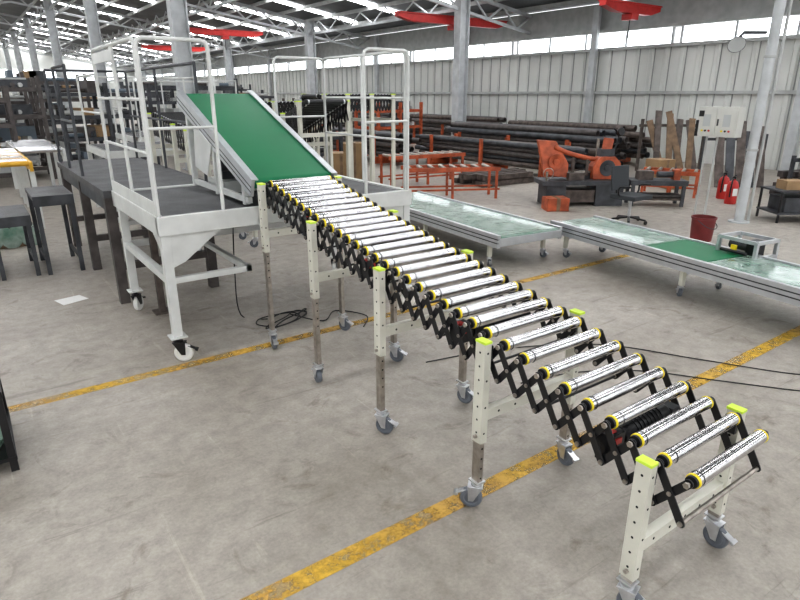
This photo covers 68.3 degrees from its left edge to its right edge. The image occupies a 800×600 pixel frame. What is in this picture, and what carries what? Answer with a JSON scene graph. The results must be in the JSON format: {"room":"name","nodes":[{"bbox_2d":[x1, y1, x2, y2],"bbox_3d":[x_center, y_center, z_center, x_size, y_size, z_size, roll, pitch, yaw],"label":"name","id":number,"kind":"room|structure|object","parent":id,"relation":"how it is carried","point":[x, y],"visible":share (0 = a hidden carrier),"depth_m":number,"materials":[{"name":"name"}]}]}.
{"room":"factory floor","nodes":[
{"label":"factory floor","id":0,"kind":"room"},
{"bbox_2d":[0,44,135,109],"bbox_3d":[-38.390,-20.986,54.817,26.000,7.000,0.300,-13,23,-33],"label":"wall","id":1,"kind":"structure","parent":0,"point":[45,62],"depth_m":57.93,"materials":[{"name":"paint"}]},
{"bbox_2d":[0,0,598,68],"bbox_3d":[-15.549,-12.283,24.307,26.200,2.175,78.000,-13,23,-33],"label":"ceiling","id":2,"kind":"structure","parent":0,"point":[347,9],"depth_m":27.55,"materials":[{"name":"metal"}]},
{"bbox_2d":[0,40,148,73],"bbox_3d":[-35.097,-20.837,50.006,26.026,2.669,0.100,-13,23,-33],"label":"roof truss","id":3,"kind":"object","parent":2,"relation":"attached to","point":[39,48],"visible":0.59,"depth_m":53.30,"materials":[{"name":"metal"}]},
{"bbox_2d":[0,29,173,69],"bbox_3d":[-29.327,-18.186,42.411,26.026,2.669,0.100,-13,23,-33],"label":"roof truss","id":4,"kind":"object","parent":2,"relation":"attached to","point":[12,32],"visible":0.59,"depth_m":45.36,"materials":[{"name":"metal"}]},
{"bbox_2d":[14,23,24,39],"bbox_3d":[-25.223,-17.912,39.172,0.080,0.508,9.919,-13,23,-33],"label":"roof truss","id":5,"kind":"object","parent":4,"relation":"attached to","point":[19,30],"visible":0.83,"depth_m":39.90,"materials":[{"name":"metal"}]},
{"bbox_2d":[62,45,78,57],"bbox_3d":[-27.580,-20.735,49.300,0.080,0.508,9.919,-13,23,-33],"label":"roof truss","id":6,"kind":"object","parent":4,"relation":"attached to","point":[77,45],"visible":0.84,"depth_m":49.15,"materials":[{"name":"metal"}]},
{"bbox_2d":[0,13,218,66],"bbox_3d":[-23.556,-15.535,34.815,26.026,2.669,0.100,-13,23,-33],"label":"roof truss","id":7,"kind":"object","parent":2,"relation":"attached to","point":[20,18],"visible":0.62,"depth_m":36.92,"materials":[{"name":"metal"}]},
{"bbox_2d":[140,51,171,62],"bbox_3d":[-18.316,-18.261,44.297,0.080,0.508,9.919,-13,23,-33],"label":"roof truss","id":8,"kind":"object","parent":7,"relation":"attached to","point":[161,58],"visible":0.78,"depth_m":44.54,"materials":[{"name":"metal"}]},
{"bbox_2d":[0,0,277,60],"bbox_3d":[-17.787,-12.884,27.220,26.026,2.669,0.100,-13,23,-33],"label":"roof truss","id":9,"kind":"object","parent":2,"relation":"attached to","point":[61,1],"visible":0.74,"depth_m":29.91,"materials":[{"name":"metal"}]},
{"bbox_2d":[27,4,44,27],"bbox_3d":[-19.453,-15.261,31.577,0.080,0.508,9.919,-13,23,-33],"label":"roof truss","id":10,"kind":"object","parent":9,"relation":"attached to","point":[43,13],"visible":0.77,"depth_m":31.93,"materials":[{"name":"metal"}]},
{"bbox_2d":[105,21,143,42],"bbox_3d":[-16.040,-15.434,34.109,0.080,0.508,9.919,-13,23,-33],"label":"roof truss","id":11,"kind":"object","parent":9,"relation":"attached to","point":[137,31],"visible":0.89,"depth_m":34.02,"materials":[{"name":"metal"}]},
{"bbox_2d":[192,40,222,54],"bbox_3d":[-12.546,-15.610,36.702,0.080,0.508,9.919,-13,23,-33],"label":"roof truss","id":12,"kind":"object","parent":9,"relation":"attached to","point":[215,49],"visible":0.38,"depth_m":35.05,"materials":[{"name":"metal"}]},
{"bbox_2d":[141,45,204,51],"bbox_3d":[-12.789,-14.016,33.620,3.600,0.810,0.300,-13,23,-33],"label":"ceiling fan","id":13,"kind":"object","parent":2,"relation":"hanging from","point":[150,47],"visible":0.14,"depth_m":33.11,"materials":[{"name":"red paint"}]},
{"bbox_2d":[189,27,262,45],"bbox_3d":[-7.699,-11.461,25.995,3.500,0.810,0.300,-13,23,-33],"label":"ceiling fan","id":14,"kind":"object","parent":2,"relation":"hanging from","point":[224,34],"visible":0.92,"depth_m":25.84,"materials":[{"name":"red paint"}]},
{"bbox_2d":[0,0,454,63],"bbox_3d":[-16.153,-12.267,24.297,23.200,1.770,76.380,-13,23,-33],"label":"strip","id":15,"kind":"object","parent":2,"relation":"attached to","point":[362,2],"visible":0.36,"depth_m":27.63,"materials":[{"name":"white"}]},
{"bbox_2d":[187,0,368,49],"bbox_3d":[-12.017,-10.233,19.625,26.026,2.669,0.100,-13,23,-33],"label":"roof truss","id":16,"kind":"object","parent":2,"relation":"attached to","point":[291,18],"visible":0.88,"depth_m":24.53,"materials":[{"name":"metal"}]},
{"bbox_2d":[48,0,60,9],"bbox_3d":[-13.683,-12.611,23.981,0.080,0.508,9.919,-13,23,-33],"label":"roof truss","id":17,"kind":"object","parent":16,"relation":"attached to","point":[56,2],"visible":1,"depth_m":26.62,"materials":[{"name":"metal"}]},
{"bbox_2d":[144,0,207,30],"bbox_3d":[-10.270,-12.783,26.514,0.080,0.508,9.919,-13,23,-33],"label":"roof truss","id":18,"kind":"object","parent":16,"relation":"attached to","point":[195,12],"visible":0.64,"depth_m":27.53,"materials":[{"name":"metal"}]},
{"bbox_2d":[226,24,303,48],"bbox_3d":[-6.776,-12.959,29.107,0.080,0.508,9.919,-13,23,-33],"label":"roof truss","id":19,"kind":"object","parent":16,"relation":"attached to","point":[290,36],"visible":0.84,"depth_m":28.75,"materials":[{"name":"metal"}]},
{"bbox_2d":[427,0,531,34],"bbox_3d":[-6.246,-7.582,12.029,26.026,2.669,0.100,-13,23,-33],"label":"roof truss","id":20,"kind":"object","parent":2,"relation":"attached to","point":[505,8],"visible":1,"depth_m":18.53,"materials":[{"name":"metal"}]},
{"bbox_2d":[208,0,237,9],"bbox_3d":[-4.500,-10.132,18.919,0.080,0.508,9.919,-13,23,-33],"label":"roof truss","id":21,"kind":"object","parent":20,"relation":"attached to","point":[225,2],"visible":1,"depth_m":21.72,"materials":[{"name":"metal"}]},
{"bbox_2d":[309,0,454,34],"bbox_3d":[-1.006,-10.308,21.511,0.080,0.508,9.919,-13,23,-33],"label":"roof truss","id":22,"kind":"object","parent":20,"relation":"attached to","point":[416,4],"visible":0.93,"depth_m":21.56,"materials":[{"name":"metal"}]},
{"bbox_2d":[394,11,507,41],"bbox_3d":[1.692,-8.456,18.538,4.400,0.810,0.300,-13,23,-33],"label":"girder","id":23,"kind":"object","parent":22,"relation":"hanging from","point":[417,17],"visible":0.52,"depth_m":18.04,"materials":[{"name":"metal"}]},
{"bbox_2d":[598,0,662,37],"bbox_3d":[5.832,-7.091,14.990,2.300,0.810,0.300,-13,23,-33],"label":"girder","id":24,"kind":"object","parent":2,"relation":"hanging from","point":[630,11],"visible":1,"depth_m":14.81,"materials":[{"name":"metal"}]},
{"bbox_2d":[0,118,799,599],"bbox_3d":[-15.566,-7.234,26.186,26.300,0.103,78.200,-13,23,-33],"label":"floor","id":25,"kind":"structure","parent":0,"point":[229,478],"depth_m":3.20,"materials":[{"name":"concrete"}]},
{"bbox_2d":[0,86,18,177],"bbox_3d":[-8.201,-3.144,11.377,1.380,1.939,0.680,-13,23,-33],"label":"storage rack","id":26,"kind":"object","parent":25,"relation":"on","point":[5,172],"visible":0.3,"depth_m":11.45,"materials":[{"name":"brown metal"}]},
{"bbox_2d":[2,42,16,94],"bbox_3d":[-33.878,-19.308,51.466,0.480,6.040,0.440,-13,23,-33],"label":"steel column","id":27,"kind":"structure","parent":25,"relation":"on","point":[6,51],"depth_m":50.93,"materials":[{"name":"metal"}]},
{"bbox_2d":[0,378,19,471],"bbox_3d":[-2.298,0.620,2.883,0.640,0.430,0.570,-13,23,-33],"label":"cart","id":28,"kind":"object","parent":25,"relation":"on","point":[8,453],"visible":1,"depth_m":2.87,"materials":[{"name":"black metal"}]},
{"bbox_2d":[10,31,27,94],"bbox_3d":[-28.108,-16.657,43.870,0.480,6.040,0.440,-13,23,-33],"label":"steel column","id":29,"kind":"structure","parent":25,"relation":"on","point":[15,43],"depth_m":43.36,"materials":[{"name":"metal"}]},
{"bbox_2d":[0,204,40,280],"bbox_3d":[-4.017,-0.610,6.119,0.360,0.620,0.752,-13,23,-33],"label":"stand","id":30,"kind":"object","parent":25,"relation":"on","point":[12,215],"visible":1,"depth_m":5.89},
{"bbox_2d":[0,222,41,248],"bbox_3d":[-4.853,-0.851,7.324,0.700,0.320,0.750,-13,23,-33],"label":"wrapped bundle","id":31,"kind":"object","parent":25,"relation":"on","point":[13,237],"visible":0.43,"depth_m":7.06,"materials":[{"name":"plastic"}]},
{"bbox_2d":[0,148,45,227],"bbox_3d":[-5.894,-1.685,8.751,0.700,0.915,2.600,-13,23,-33],"label":"table","id":32,"kind":"object","parent":25,"relation":"on","point":[9,157],"visible":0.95,"depth_m":8.16,"materials":[{"name":"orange paint"}]},
{"bbox_2d":[0,76,57,178],"bbox_3d":[-8.594,-3.796,13.001,1.282,2.100,2.081,-13,23,-33],"label":"storage rack","id":33,"kind":"object","parent":25,"relation":"on","point":[21,109],"visible":0.7,"depth_m":12.54,"materials":[{"name":"brown metal"}]},
{"bbox_2d":[23,18,44,105],"bbox_3d":[-22.338,-14.006,36.275,0.480,6.040,0.440,-13,23,-33],"label":"steel column","id":34,"kind":"structure","parent":25,"relation":"on","point":[29,32],"depth_m":35.80,"materials":[{"name":"metal"}]},
{"bbox_2d":[5,139,74,206],"bbox_3d":[-6.531,-2.346,10.643,0.700,0.915,2.600,-13,23,-33],"label":"table","id":35,"kind":"object","parent":25,"relation":"on","point":[37,145],"visible":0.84,"depth_m":10.47,"materials":[{"name":"white paint"}]},
{"bbox_2d":[1,70,96,154],"bbox_3d":[-10.357,-5.117,16.415,3.080,2.345,1.280,-13,23,-33],"label":"storage rack","id":36,"kind":"object","parent":25,"relation":"on","point":[8,73],"visible":0.19,"depth_m":16.38,"materials":[{"name":"brown metal"}]},
{"bbox_2d":[6,85,100,138],"bbox_3d":[-13.882,-7.473,23.342,4.080,2.226,1.280,-13,23,-33],"label":"storage rack","id":37,"kind":"object","parent":25,"relation":"on","point":[77,121],"visible":0.06,"depth_m":23.24,"materials":[{"name":"metal"}]},
{"bbox_2d":[25,185,85,274],"bbox_3d":[-3.663,-0.759,6.271,0.360,0.800,0.752,-13,23,-33],"label":"stand","id":38,"kind":"object","parent":25,"relation":"on","point":[38,197],"visible":1,"depth_m":6.04,"materials":[{"name":"metal"}]},
{"bbox_2d":[43,0,72,127],"bbox_3d":[-16.568,-11.355,28.680,0.480,6.040,0.440,-13,23,-33],"label":"steel column","id":39,"kind":"structure","parent":25,"relation":"on","point":[50,16],"depth_m":28.27,"materials":[{"name":"metal"}]},
{"bbox_2d":[54,295,88,304],"bbox_3d":[-2.952,-0.003,5.303,0.180,0.007,0.220,14,24,35],"label":"paper sheet","id":40,"kind":"object","parent":25,"relation":"on","point":[69,300],"visible":1,"depth_m":5.30,"materials":[{"name":"white"}]},
{"bbox_2d":[82,0,115,141],"bbox_3d":[-10.798,-8.704,21.084,0.480,6.040,0.440,-13,23,-33],"label":"steel column","id":41,"kind":"structure","parent":25,"relation":"on","point":[90,7],"depth_m":20.80,"materials":[{"name":"metal"}]},
{"bbox_2d":[44,80,159,164],"bbox_3d":[-7.260,-4.293,14.493,2.080,2.056,1.080,-16,25,-39],"label":"storage rack","id":42,"kind":"object","parent":25,"relation":"on","point":[87,87],"visible":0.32,"depth_m":14.04,"materials":[{"name":"metal"}]},
{"bbox_2d":[42,61,218,303],"bbox_3d":[-2.863,-1.349,6.120,0.900,2.014,2.750,-13,23,-33],"label":"walkway","id":43,"kind":"object","parent":25,"relation":"on","point":[92,179],"visible":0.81,"depth_m":5.90,"materials":[{"name":"metal"}]},
{"bbox_2d":[139,57,147,106],"bbox_3d":[-21.201,-17.647,48.772,0.480,4.680,0.440,-13,23,-33],"label":"steel column","id":44,"kind":"structure","parent":25,"relation":"on","point":[141,65],"depth_m":48.42,"materials":[{"name":"metal"}]},
{"bbox_2d":[76,73,215,222],"bbox_3d":[-3.849,-2.424,9.199,1.660,2.014,1.560,-13,23,-33],"label":"frame","id":45,"kind":"object","parent":25,"relation":"on","point":[98,149],"visible":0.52,"depth_m":9.04,"materials":[{"name":"white paint"}]},
{"bbox_2d":[147,229,168,315],"bbox_3d":[-2.019,-0.316,4.880,0.140,0.880,0.140,-13,23,-33],"label":"prop","id":46,"kind":"object","parent":25,"relation":"on","point":[162,309],"visible":0.57,"depth_m":4.92,"materials":[{"name":"metal"}]},
{"bbox_2d":[108,79,236,157],"bbox_3d":[-4.535,-3.417,12.046,2.060,2.014,1.660,-13,23,-33],"label":"frame","id":47,"kind":"object","parent":25,"relation":"on","point":[129,135],"visible":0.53,"depth_m":11.86,"materials":[{"name":"white paint"}]},
{"bbox_2d":[119,75,238,141],"bbox_3d":[-6.523,-5.582,17.861,1.280,2.268,3.080,17,25,40],"label":"storage rack","id":48,"kind":"object","parent":25,"relation":"on","point":[169,98],"visible":0.16,"depth_m":17.07,"materials":[{"name":"metal"}]},
{"bbox_2d":[166,0,194,170],"bbox_3d":[-5.027,-6.053,13.489,0.480,6.040,0.440,-13,23,-33],"label":"steel column","id":49,"kind":"structure","parent":25,"relation":"on","point":[177,11],"depth_m":13.51,"materials":[{"name":"metal"}]},
{"bbox_2d":[139,84,250,126],"bbox_3d":[-9.765,-9.260,28.453,5.080,2.233,1.280,-13,23,-33],"label":"storage rack","id":50,"kind":"object","parent":25,"relation":"on","point":[240,88],"visible":0.06,"depth_m":28.25,"materials":[{"name":"metal"}]},
{"bbox_2d":[147,112,257,250],"bbox_3d":[-2.444,-1.494,7.267,0.881,1.532,1.663,-13,23,-33],"label":"conveyor","id":51,"kind":"object","parent":25,"relation":"on","point":[180,116],"visible":0.2,"depth_m":7.08,"materials":[{"name":"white metal"}]},
{"bbox_2d":[222,38,233,84],"bbox_3d":[-9.661,-12.345,33.581,0.480,4.680,0.440,-13,23,-33],"label":"steel column","id":52,"kind":"structure","parent":25,"relation":"on","point":[228,63],"depth_m":33.20,"materials":[{"name":"metal"}]},
{"bbox_2d":[222,90,274,100],"bbox_3d":[-6.159,-6.710,21.654,3.080,1.900,1.280,-13,23,-33],"label":"storage rack","id":53,"kind":"object","parent":25,"relation":"on","point":[262,95],"visible":0.09,"depth_m":21.59,"materials":[{"name":"metal"}]},
{"bbox_2d":[90,35,418,360],"bbox_3d":[-1.085,-0.917,4.794,2.098,2.073,1.428,-13,23,-33],"label":"platform","id":54,"kind":"object","parent":25,"relation":"on","point":[182,219],"visible":0.75,"depth_m":4.18,"materials":[{"name":"white paint"}]},
{"bbox_2d":[176,90,336,204],"bbox_3d":[-1.169,-1.250,4.649,0.666,0.771,1.520,-13,23,-33],"label":"conveyor","id":55,"kind":"object","parent":54,"relation":"on","point":[256,145],"visible":0.82,"depth_m":4.55,"materials":[{"name":"green plastic"}]},
{"bbox_2d":[266,50,272,100],"bbox_3d":[-7.876,-12.865,35.798,0.180,4.200,0.280,-13,23,-33],"label":"stanchion","id":56,"kind":"object","parent":25,"relation":"on","point":[267,51],"visible":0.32,"depth_m":35.49,"materials":[{"name":"paint"}]},
{"bbox_2d":[264,101,319,154],"bbox_3d":[-2.218,-2.685,10.524,0.852,1.635,1.663,14,24,35],"label":"conveyor","id":57,"kind":"object","parent":25,"relation":"on","point":[271,104],"visible":0.12,"depth_m":10.19,"materials":[{"name":"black metal"}]},
{"bbox_2d":[232,228,367,328],"bbox_3d":[-0.810,-0.261,4.716,1.095,0.916,0.462,-1,19,-4],"label":"cable tangle","id":58,"kind":"object","parent":25,"relation":"on","point":[302,310],"visible":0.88,"depth_m":4.88,"materials":[{"name":"black rubber"}]},
{"bbox_2d":[304,21,317,93],"bbox_3d":[-3.890,-9.694,25.986,0.480,4.680,0.440,-13,23,-33],"label":"steel column","id":59,"kind":"structure","parent":25,"relation":"on","point":[310,47],"depth_m":25.69,"materials":[{"name":"metal"}]},
{"bbox_2d":[282,112,342,157],"bbox_3d":[-2.821,-4.245,15.405,2.480,1.363,1.080,-16,25,-39],"label":"storage rack","id":60,"kind":"object","parent":25,"relation":"on","point":[340,138],"visible":0.06,"depth_m":15.74,"materials":[{"name":"metal"}]},
{"bbox_2d":[280,99,351,235],"bbox_3d":[-1.362,-1.908,8.210,0.869,1.692,1.696,-13,23,-33],"label":"conveyor","id":61,"kind":"object","parent":25,"relation":"on","point":[300,126],"visible":0.34,"depth_m":7.63,"materials":[{"name":"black metal"}]},
{"bbox_2d":[333,151,343,175],"bbox_3d":[-1.211,-2.808,12.438,0.508,0.604,0.504,0,19,0],"label":"cardboard box","id":62,"kind":"object","parent":25,"relation":"on","point":[338,164],"visible":0.19,"depth_m":12.18,"materials":[{"name":"brown cardboard"}]},
{"bbox_2d":[301,94,395,186],"bbox_3d":[-0.834,-2.528,9.890,1.463,1.755,0.881,-13,23,-33],"label":"conveyor","id":63,"kind":"object","parent":25,"relation":"on","point":[371,103],"visible":0.34,"depth_m":9.71,"materials":[{"name":"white metal"}]},
{"bbox_2d":[343,142,361,178],"bbox_3d":[-0.859,-2.505,11.116,0.408,0.904,0.404,-2,19,-5],"label":"cardboard box","id":64,"kind":"object","parent":25,"relation":"on","point":[357,146],"visible":0.38,"depth_m":10.88,"materials":[{"name":"brown cardboard"}]},
{"bbox_2d":[308,127,421,163],"bbox_3d":[-1.408,-4.609,17.287,1.028,0.810,6.088,-13,23,-33],"label":"storage rack","id":65,"kind":"object","parent":25,"relation":"on","point":[382,146],"visible":0.3,"depth_m":15.59,"materials":[{"name":"metal"}]},
{"bbox_2d":[332,110,409,131],"bbox_3d":[-1.903,-8.017,26.702,1.294,1.040,7.278,-13,23,-33],"label":"pipes","id":66,"kind":"object","parent":25,"relation":"on","point":[382,115],"visible":0.08,"depth_m":25.08,"materials":[{"name":"metal"}]},
{"bbox_2d":[374,35,378,101],"bbox_3d":[-1.057,-9.732,26.822,0.180,4.200,0.280,-13,23,-33],"label":"stanchion","id":67,"kind":"object","parent":25,"relation":"on","point":[376,37],"visible":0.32,"depth_m":26.51,"materials":[{"name":"paint"}]},
{"bbox_2d":[354,101,422,143],"bbox_3d":[-0.353,-5.678,19.256,1.080,1.531,2.080,17,25,40],"label":"storage rack","id":68,"kind":"object","parent":25,"relation":"on","point":[398,104],"visible":0.3,"depth_m":18.86,"materials":[{"name":"metal"}]},
{"bbox_2d":[378,150,465,184],"bbox_3d":[0.464,-2.724,12.175,1.800,0.620,0.480,-10,22,-27],"label":"table","id":69,"kind":"object","parent":25,"relation":"on","point":[435,154],"visible":0.86,"depth_m":12.03,"materials":[{"name":"orange paint"}]},
{"bbox_2d":[401,163,500,198],"bbox_3d":[0.886,-2.111,10.494,1.700,0.570,0.480,-3,19,-8],"label":"table","id":70,"kind":"object","parent":25,"relation":"on","point":[417,168],"visible":0.91,"depth_m":10.34,"materials":[{"name":"orange paint"}]},
{"bbox_2d":[409,113,506,137],"bbox_3d":[1.985,-6.061,21.098,1.294,1.040,5.486,-13,23,-33],"label":"pipes","id":71,"kind":"object","parent":25,"relation":"on","point":[436,124],"visible":0.25,"depth_m":21.17,"materials":[{"name":"metal"}]},
{"bbox_2d":[451,0,470,135],"bbox_3d":[1.879,-7.044,18.391,0.480,4.680,0.440,-13,23,-33],"label":"steel column","id":72,"kind":"structure","parent":25,"relation":"on","point":[461,19],"depth_m":18.23,"materials":[{"name":"metal"}]},
{"bbox_2d":[410,191,561,266],"bbox_3d":[0.644,-0.967,7.501,0.905,0.382,2.970,-11,22,-28],"label":"conveyor","id":73,"kind":"object","parent":25,"relation":"on","point":[492,228],"visible":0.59,"depth_m":6.77,"materials":[{"name":"plastic"}]},
{"bbox_2d":[454,168,534,187],"bbox_3d":[2.005,-2.569,12.316,1.698,0.215,0.892,-13,23,-33],"label":"bars","id":74,"kind":"object","parent":25,"relation":"on","point":[508,176],"visible":0.89,"depth_m":12.04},
{"bbox_2d":[415,133,595,176],"bbox_3d":[2.279,-3.536,14.305,0.925,0.750,6.152,-13,23,-33],"label":"pipes","id":75,"kind":"object","parent":25,"relation":"on","point":[505,153],"visible":0.61,"depth_m":13.94,"materials":[{"name":"metal"}]},
{"bbox_2d":[257,175,769,599],"bbox_3d":[0.184,0.126,3.122,0.748,1.204,3.085,-13,23,-33],"label":"conveyor","id":76,"kind":"object","parent":25,"relation":"on","point":[396,247],"visible":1,"depth_m":2.58,"materials":[{"name":"metal"}]},
{"bbox_2d":[445,121,629,164],"bbox_3d":[3.231,-4.089,15.530,1.232,0.986,6.125,-13,23,-33],"label":"pipes","id":77,"kind":"object","parent":25,"relation":"on","point":[582,137],"visible":0.42,"depth_m":14.51,"materials":[{"name":"metal"}]},
{"bbox_2d":[541,196,569,211],"bbox_3d":[2.481,-1.545,9.427,0.358,0.204,0.304,-2,19,-5],"label":"cardboard box","id":78,"kind":"object","parent":25,"relation":"on","point":[549,203],"visible":1,"depth_m":9.30,"materials":[{"name":"cardboard"}]},
{"bbox_2d":[534,127,624,205],"bbox_3d":[2.993,-2.217,9.784,1.460,1.239,0.560,-1,19,-3],"label":"machine","id":79,"kind":"object","parent":25,"relation":"on","point":[591,185],"visible":0.98,"depth_m":9.70,"materials":[{"name":"metal"}]},
{"bbox_2d":[508,120,651,161],"bbox_3d":[4.983,-4.528,16.787,1.232,0.986,4.740,-13,23,-33],"label":"pipes","id":80,"kind":"object","parent":25,"relation":"on","point":[630,130],"visible":0.37,"depth_m":15.36,"materials":[{"name":"metal"}]},
{"bbox_2d":[583,4,601,122],"bbox_3d":[5.762,-6.599,17.846,0.180,4.200,0.280,-13,23,-33],"label":"stanchion","id":81,"kind":"object","parent":25,"relation":"on","point":[597,13],"visible":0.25,"depth_m":17.63,"materials":[{"name":"paint"}]},
{"bbox_2d":[426,344,799,390],"bbox_3d":[1.670,0.448,4.008,2.984,0.007,0.690,2,19,5],"label":"power cable","id":82,"kind":"object","parent":25,"relation":"on","point":[593,344],"visible":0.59,"depth_m":3.94,"materials":[{"name":"black rubber"}]},
{"bbox_2d":[610,165,652,224],"bbox_3d":[3.281,-1.488,8.376,0.514,0.790,0.514,-13,23,-33],"label":"office chair","id":83,"kind":"object","parent":25,"relation":"on","point":[619,174],"visible":0.88,"depth_m":8.39,"materials":[{"name":"black metal"}]},
{"bbox_2d":[624,169,688,206],"bbox_3d":[4.241,-1.875,9.802,0.900,0.580,0.400,2,19,5],"label":"bench","id":84,"kind":"object","parent":25,"relation":"on","point":[670,178],"visible":0.74,"depth_m":9.67,"materials":[{"name":"metal"}]},
{"bbox_2d":[645,158,675,177],"bbox_3d":[5.323,-2.642,12.116,0.408,0.504,0.404,-8,21,-22],"label":"cardboard box","id":85,"kind":"object","parent":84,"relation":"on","point":[653,162],"visible":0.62,"depth_m":11.94,"materials":[{"name":"brown cardboard"}]},
{"bbox_2d":[635,110,703,170],"bbox_3d":[6.459,-3.704,13.809,1.600,1.396,0.574,0,19,0],"label":"plates","id":86,"kind":"object","parent":25,"relation":"on","point":[674,131],"visible":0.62,"depth_m":13.75,"materials":[{"name":"wood"}]},
{"bbox_2d":[640,166,702,197],"bbox_3d":[4.954,-2.174,10.825,1.000,0.470,0.480,10,22,27],"label":"table","id":87,"kind":"object","parent":25,"relation":"on","point":[685,172],"visible":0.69,"depth_m":10.68,"materials":[{"name":"orange paint"}]},
{"bbox_2d":[658,176,689,189],"bbox_3d":[5.371,-2.380,11.592,0.408,0.354,0.404,-4,20,-11],"label":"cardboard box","id":88,"kind":"object","parent":25,"relation":"on","point":[682,177],"visible":0.09,"depth_m":11.43,"materials":[{"name":"brown cardboard"}]},
{"bbox_2d":[550,215,799,306],"bbox_3d":[3.015,-0.231,5.167,0.842,0.530,4.207,-9,21,-25],"label":"conveyor","id":89,"kind":"object","parent":25,"relation":"on","point":[742,264],"visible":1,"depth_m":5.34,"materials":[{"name":"plastic"}]},
{"bbox_2d":[690,214,717,241],"bbox_3d":[3.819,-0.902,7.439,0.300,0.300,0.315,-13,23,-33],"label":"pail","id":90,"kind":"object","parent":25,"relation":"on","point":[702,226],"visible":0.93,"depth_m":7.36,"materials":[{"name":"plastic"}]},
{"bbox_2d":[693,107,745,214],"bbox_3d":[4.499,-1.951,8.504,0.200,1.580,0.570,-13,23,-33],"label":"electrical box","id":91,"kind":"object","parent":25,"relation":"on","point":[717,122],"visible":0.94,"depth_m":8.28,"materials":[{"name":"paint"}]},
{"bbox_2d":[716,171,729,198],"bbox_3d":[5.703,-2.033,10.388,0.179,0.493,0.206,2,19,6],"label":"fire extinguisher","id":92,"kind":"object","parent":25,"relation":"on","point":[723,181],"visible":0.93,"depth_m":10.35,"materials":[{"name":"red paint"}]},
{"bbox_2d":[724,175,738,203],"bbox_3d":[5.582,-1.862,9.899,0.179,0.493,0.206,2,19,6],"label":"fire extinguisher","id":93,"kind":"object","parent":25,"relation":"on","point":[732,188],"visible":1,"depth_m":9.86,"materials":[{"name":"red paint"}]},
{"bbox_2d":[699,121,768,187],"bbox_3d":[6.691,-2.886,11.671,1.250,1.257,0.474,0,19,0],"label":"plates","id":94,"kind":"object","parent":25,"relation":"on","point":[742,142],"visible":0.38,"depth_m":11.65,"materials":[{"name":"metal"}]},
{"bbox_2d":[728,0,792,223],"bbox_3d":[4.901,-3.536,7.703,0.276,5.100,0.280,-13,23,-33],"label":"downpipe","id":95,"kind":"object","parent":25,"relation":"on","point":[770,55],"visible":1,"depth_m":8.00,"materials":[{"name":"metal"}]},
{"bbox_2d":[727,31,767,52],"bbox_3d":[4.532,-3.369,7.691,0.516,0.269,0.194,1,19,3],"label":"lamp","id":96,"kind":"object","parent":95,"relation":"attached to","point":[736,44],"visible":1,"depth_m":7.69,"materials":[{"name":"metal"}]},
{"bbox_2d":[755,179,799,222],"bbox_3d":[5.813,-1.482,8.617,0.840,0.620,0.540,0,19,0],"label":"trolley","id":97,"kind":"object","parent":25,"relation":"on","point":[778,204],"visible":1,"depth_m":8.47,"materials":[{"name":"black metal"}]},
{"bbox_2d":[769,169,798,193],"bbox_3d":[7.990,-2.185,10.867,2.466,0.445,0.909,-8,21,-22],"label":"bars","id":98,"kind":"object","parent":25,"relation":"on","point":[783,174],"visible":0.26,"depth_m":10.53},
{"bbox_2d":[777,77,799,171],"bbox_3d":[9.172,-5.033,13.358,0.180,4.200,0.280,-13,23,-33],"label":"stanchion","id":99,"kind":"object","parent":25,"relation":"on","point":[794,127],"visible":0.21,"depth_m":13.73,"materials":[{"name":"paint"}]},
{"bbox_2d":[784,155,799,193],"bbox_3d":[6.926,-2.093,9.582,1.000,1.162,0.354,0,19,0],"label":"rack","id":100,"kind":"object","parent":25,"relation":"on","point":[794,158],"visible":0.36,"depth_m":9.68,"materials":[{"name":"metal"}]},
{"bbox_2d":[134,0,799,169],"bbox_3d":[-5.050,-11.763,32.565,0.450,4.250,78.154,-13,23,-33],"label":"wall","id":101,"kind":"structure","parent":0,"point":[632,83],"depth_m":17.98,"materials":[{"name":"metal"}]},
{"bbox_2d":[196,69,217,75],"bbox_3d":[-14.951,-17.326,45.134,0.070,0.410,5.700,-13,23,-33],"label":"window","id":102,"kind":"structure","parent":101,"relation":"in","point":[214,72],"depth_m":44.77,"materials":[{"name":"white"}]},
{"bbox_2d":[218,67,248,74],"bbox_3d":[-11.512,-15.746,40.607,0.070,0.410,5.700,-13,23,-33],"label":"window","id":103,"kind":"structure","parent":101,"relation":"in","point":[240,70],"depth_m":39.76,"materials":[{"name":"white"}]},
{"bbox_2d":[249,63,288,72],"bbox_3d":[-8.073,-14.166,36.081,0.070,0.410,5.700,-13,23,-33],"label":"window","id":104,"kind":"structure","parent":101,"relation":"in","point":[283,66],"depth_m":36.28,"materials":[{"name":"white"}]},
{"bbox_2d":[289,59,340,69],"bbox_3d":[-4.635,-12.586,31.554,0.070,0.410,5.700,-13,23,-33],"label":"window","id":105,"kind":"structure","parent":101,"relation":"in","point":[335,62],"depth_m":31.08,"materials":[{"name":"white"}]},
{"bbox_2d":[342,51,411,65],"bbox_3d":[-1.196,-11.006,27.028,0.070,0.410,5.700,-13,23,-33],"label":"window","id":106,"kind":"structure","parent":101,"relation":"in","point":[390,58],"depth_m":26.65,"materials":[{"name":"white"}]},
{"bbox_2d":[413,42,513,60],"bbox_3d":[2.243,-9.426,22.501,0.070,0.410,5.700,-13,23,-33],"label":"window","id":107,"kind":"structure","parent":101,"relation":"in","point":[497,49],"depth_m":21.85,"materials":[{"name":"white"}]},
{"bbox_2d":[517,27,675,53],"bbox_3d":[5.682,-7.846,17.975,0.070,0.410,5.700,-13,23,-33],"label":"window","id":108,"kind":"structure","parent":101,"relation":"in","point":[661,35],"depth_m":17.48,"materials":[{"name":"white"}]},
{"bbox_2d":[680,15,799,42],"bbox_3d":[9.120,-6.267,13.448,0.070,0.410,5.700,-13,23,-33],"label":"window","id":109,"kind":"structure","parent":101,"relation":"in","point":[725,30],"depth_m":14.63,"materials":[{"name":"white"}]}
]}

